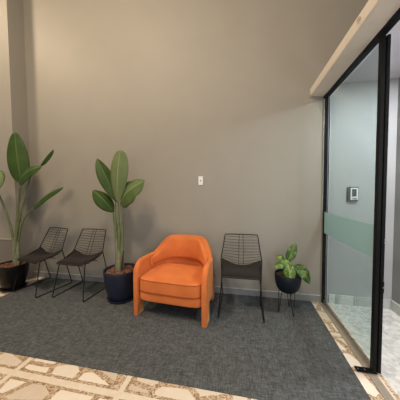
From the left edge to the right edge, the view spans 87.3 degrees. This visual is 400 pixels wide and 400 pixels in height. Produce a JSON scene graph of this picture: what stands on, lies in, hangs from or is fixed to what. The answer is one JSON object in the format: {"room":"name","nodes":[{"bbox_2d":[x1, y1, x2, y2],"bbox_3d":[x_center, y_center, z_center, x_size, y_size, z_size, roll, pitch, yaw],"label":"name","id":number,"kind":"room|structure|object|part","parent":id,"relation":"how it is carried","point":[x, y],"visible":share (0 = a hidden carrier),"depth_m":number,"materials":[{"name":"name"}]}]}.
{"room":"lobby","nodes":[
{"label":"lobby","id":0,"kind":"room"},
{"bbox_2d":[0,0,33,278],"bbox_3d":[-4.061,-1.118,3.449,2.750,4.700,0.236,0,2,12],"label":"pillar","id":1,"kind":"structure","parent":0,"point":[13,87],"depth_m":3.12,"materials":[{"name":"paint"}]},
{"bbox_2d":[0,240,11,262],"bbox_3d":[-4.098,0.913,3.411,2.700,0.634,0.026,0,2,12],"label":"trim","id":2,"kind":"structure","parent":1,"relation":"attached to","point":[5,245],"depth_m":3.15,"materials":[{"name":"paint"}]},
{"bbox_2d":[0,276,399,399],"bbox_3d":[-2.057,1.412,0.305,7.950,0.122,6.200,0,2,12],"label":"floor","id":3,"kind":"structure","parent":0,"point":[21,377],"depth_m":1.52,"materials":[{"name":"stone"}]},
{"bbox_2d":[0,277,370,399],"bbox_3d":[-0.687,1.257,2.268,3.868,0.006,1.362,0,2,12],"label":"carpet","id":4,"kind":"object","parent":3,"relation":"on","point":[285,356],"visible":0.92,"depth_m":1.89,"materials":[{"name":"grey carpet"}]},
{"bbox_2d":[0,132,62,291],"bbox_3d":[-2.291,0.161,2.832,1.082,2.159,0.391,0,2,12],"label":"potted plant","id":5,"kind":"object","parent":4,"relation":"on","point":[18,162],"visible":0.97,"depth_m":2.83,"materials":[{"name":"green plant"}]},
{"bbox_2d":[0,260,29,290],"bbox_3d":[-2.623,1.056,2.946,0.378,0.340,0.378,0,2,12],"label":"pot","id":6,"kind":"object","parent":5,"relation":"attached to","point":[9,270],"depth_m":2.85,"materials":[{"name":"black ceramic"}]},
{"bbox_2d":[13,227,71,297],"bbox_3d":[-2.210,0.832,2.959,0.489,0.806,0.516,1,3,21],"label":"wire chair","id":7,"kind":"object","parent":4,"relation":"on","point":[39,255],"visible":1,"depth_m":2.96,"materials":[{"name":"black metal"}]},
{"bbox_3d":[-2.415,0.969,3.037,0.054,0.529,0.500,1,3,21],"label":"sled leg","id":8,"kind":"part","parent":7,"relation":"part of","materials":[{"name":"metal"}]},
{"bbox_3d":[-2.010,0.972,2.878,0.054,0.529,0.500,1,3,21],"label":"sled leg","id":9,"kind":"part","parent":7,"relation":"part of","materials":[{"name":"metal"}]},
{"bbox_2d":[52,229,106,301],"bbox_3d":[-1.587,0.833,2.832,0.489,0.806,0.516,0,3,14],"label":"wire chair","id":10,"kind":"object","parent":4,"relation":"on","point":[75,258],"visible":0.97,"depth_m":2.82,"materials":[{"name":"black metal"}]},
{"bbox_3d":[-1.800,0.971,2.883,0.054,0.529,0.500,0,3,14],"label":"sled leg","id":11,"kind":"part","parent":10,"relation":"part of","materials":[{"name":"metal"}]},
{"bbox_3d":[-1.377,0.972,2.776,0.054,0.529,0.500,0,3,14],"label":"sled leg","id":12,"kind":"part","parent":10,"relation":"part of","materials":[{"name":"metal"}]},
{"bbox_2d":[92,149,144,303],"bbox_3d":[-0.986,0.321,2.546,0.488,1.844,0.565,-2,3,-35],"label":"potted plant","id":13,"kind":"object","parent":4,"relation":"on","point":[118,277],"visible":0.98,"depth_m":2.54,"materials":[{"name":"green plant"}]},
{"bbox_2d":[103,263,134,301],"bbox_3d":[-0.993,1.043,2.650,0.424,0.367,0.424,0,2,12],"label":"pot","id":14,"kind":"object","parent":13,"relation":"attached to","point":[118,281],"depth_m":2.50,"materials":[{"name":"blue ceramic"}]},
{"bbox_2d":[133,234,213,327],"bbox_3d":[-0.242,0.855,2.474,0.827,0.774,0.700,0,3,16],"label":"armchair","id":15,"kind":"object","parent":4,"relation":"on","point":[179,272],"visible":1,"depth_m":2.28,"materials":[{"name":"orange leather"}]},
{"bbox_3d":[-0.684,1.071,2.326,0.058,0.360,0.110,0,3,16],"label":"leg","id":16,"kind":"part","parent":15,"relation":"part of","materials":[{"name":"orange fabric"}]},
{"bbox_3d":[-0.256,1.024,2.426,0.714,0.096,0.551,0,3,16],"label":"rail","id":17,"kind":"part","parent":15,"relation":"part of","materials":[{"name":"orange fabric"}]},
{"bbox_2d":[140,263,202,297],"bbox_3d":[-0.261,0.888,2.407,0.704,0.172,0.549,0,3,16],"label":"seat cushion","id":18,"kind":"object","parent":15,"relation":"on","point":[166,280],"depth_m":2.21,"materials":[{"name":"orange fabric"}]},
{"bbox_3d":[-0.214,0.622,2.566,0.686,0.290,0.346,0,3,16],"label":"backrest","id":19,"kind":"part","parent":15,"relation":"part of","materials":[{"name":"orange fabric"}]},
{"bbox_3d":[0.054,1.075,2.115,0.058,0.360,0.110,0,3,16],"label":"leg","id":20,"kind":"part","parent":15,"relation":"part of","materials":[{"name":"orange fabric"}]},
{"bbox_3d":[0.140,1.083,2.613,0.062,0.300,0.090,0,3,16],"label":"leg","id":21,"kind":"part","parent":15,"relation":"part of","materials":[{"name":"orange fabric"}]},
{"bbox_2d":[218,234,264,322],"bbox_3d":[0.467,0.836,2.395,0.489,0.806,0.516,0,2,12],"label":"wire chair","id":22,"kind":"object","parent":4,"relation":"on","point":[253,271],"visible":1,"depth_m":2.36,"materials":[{"name":"black metal"}]},
{"bbox_3d":[0.254,0.975,2.437,0.054,0.529,0.500,0,2,12],"label":"sled leg","id":23,"kind":"part","parent":22,"relation":"part of","materials":[{"name":"metal"}]},
{"bbox_3d":[0.680,0.975,2.349,0.054,0.529,0.500,0,2,12],"label":"sled leg","id":24,"kind":"part","parent":22,"relation":"part of","materials":[{"name":"metal"}]},
{"bbox_2d":[274,243,310,316],"bbox_3d":[0.998,0.859,2.322,0.373,0.759,0.280,0,2,12],"label":"potted plant","id":25,"kind":"object","parent":4,"relation":"on","point":[287,279],"visible":1,"depth_m":2.24,"materials":[{"name":"plant"}]},
{"bbox_3d":[0.878,1.117,2.317,0.027,0.245,0.067,-1,2,-11],"label":"leg","id":26,"kind":"part","parent":25,"relation":"part of","materials":[{"name":"metal"}]},
{"bbox_2d":[275,269,300,293],"bbox_3d":[0.973,0.911,2.327,0.276,0.204,0.276,0,2,12],"label":"pot","id":27,"kind":"object","parent":25,"relation":"on","point":[288,284],"depth_m":2.22,"materials":[{"name":"black ceramic"}]},
{"bbox_3d":[0.993,1.120,2.240,0.067,0.245,0.027,-1,2,-11],"label":"leg","id":28,"kind":"part","parent":25,"relation":"part of","materials":[{"name":"metal"}]},
{"bbox_2d":[319,302,393,399],"bbox_3d":[1.140,1.299,0.961,0.060,0.006,3.180,0,2,12],"label":"trim","id":29,"kind":"structure","parent":3,"relation":"on","point":[382,389],"depth_m":1.69,"materials":[{"name":"metal"}]},
{"bbox_2d":[354,366,376,373],"bbox_3d":[1.230,1.263,1.561,0.132,0.007,0.050,0,2,12],"label":"floor guide","id":30,"kind":"object","parent":3,"relation":"on","point":[358,368],"visible":0.85,"depth_m":1.56,"materials":[{"name":"metal"}]},
{"bbox_2d":[23,0,398,302],"bbox_3d":[-0.663,-1.122,2.970,9.600,4.700,0.206,0,2,12],"label":"wall","id":31,"kind":"structure","parent":0,"point":[217,91],"depth_m":2.72,"materials":[{"name":"paint"}]},
{"bbox_2d":[34,271,320,301],"bbox_3d":[-0.607,1.187,2.951,4.205,0.086,0.018,0,2,12],"label":"baseboard","id":32,"kind":"structure","parent":31,"relation":"attached to","point":[228,290],"depth_m":2.72,"materials":[{"name":"paint"}]},
{"bbox_2d":[198,176,202,184],"bbox_3d":[0.009,-0.254,2.764,0.060,0.114,0.012,0,2,12],"label":"wall plate","id":33,"kind":"object","parent":31,"relation":"attached to","point":[200,178],"visible":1,"depth_m":2.76,"materials":[{"name":"white plastic"}]},
{"bbox_2d":[347,187,358,200],"bbox_3d":[1.746,-0.068,2.396,0.110,0.164,0.038,0,2,12],"label":"reader","id":34,"kind":"object","parent":31,"relation":"attached to","point":[352,192],"visible":1,"depth_m":2.38,"materials":[{"name":"grey plastic"}]},
{"bbox_2d":[320,7,399,373],"bbox_3d":[1.134,0.085,0.868,0.050,2.440,3.299,0,2,12],"label":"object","id":35,"kind":"structure","parent":31,"relation":"in","point":[364,237],"depth_m":1.57,"materials":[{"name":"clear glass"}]},
{"bbox_3d":[1.378,1.221,2.035,0.014,0.023,0.955,0,2,12],"label":"rail","id":36,"kind":"part","parent":35,"relation":"part of","materials":[{"name":"metal"}]},
{"bbox_2d":[309,0,399,97],"bbox_3d":[1.026,-1.178,0.835,0.148,0.105,3.300,0,2,12],"label":"operator","id":37,"kind":"object","parent":35,"relation":"attached to","point":[375,13],"visible":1,"depth_m":1.56,"materials":[{"name":"metal"}]},
{"bbox_3d":[1.357,-1.249,2.448,0.148,0.105,0.003,0,2,12],"label":"plate","id":38,"kind":"part","parent":37,"relation":"part of","materials":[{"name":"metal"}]},
{"bbox_2d":[326,34,390,373],"bbox_3d":[1.391,0.042,1.949,0.026,2.390,1.017,0,2,12],"label":"door","id":39,"kind":"structure","parent":35,"relation":"attached to","point":[388,37],"depth_m":1.47,"materials":[{"name":"black metal"}]},
{"bbox_3d":[1.125,-1.118,0.817,0.050,0.024,3.299,0,2,12],"label":"rail","id":40,"kind":"part","parent":35,"relation":"part of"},
{"bbox_2d":[328,294,391,308],"bbox_3d":[1.853,1.179,2.438,0.650,0.110,0.020,0,2,12],"label":"baseboard","id":41,"kind":"structure","parent":31,"relation":"attached to","point":[332,298],"depth_m":2.44,"materials":[{"name":"stone"}]},
{"bbox_2d":[333,8,399,84],"bbox_3d":[1.501,-1.301,0.681,0.640,0.100,3.400,0,2,12],"label":"ceiling","id":42,"kind":"structure","parent":0,"point":[367,70],"depth_m":2.03,"materials":[{"name":"paint"}]},
{"bbox_2d":[391,77,399,304],"bbox_3d":[1.946,0.029,0.648,0.250,2.560,3.400,0,2,12],"label":"wall","id":43,"kind":"structure","parent":0,"point":[396,238],"depth_m":2.29,"materials":[{"name":"paint"}]},
{"bbox_2d":[391,300,399,315],"bbox_3d":[1.821,1.253,0.714,0.018,0.110,3.374,0,2,12],"label":"baseboard","id":44,"kind":"structure","parent":43,"relation":"attached to","point":[395,307],"depth_m":2.29,"materials":[{"name":"stone"}]}
]}

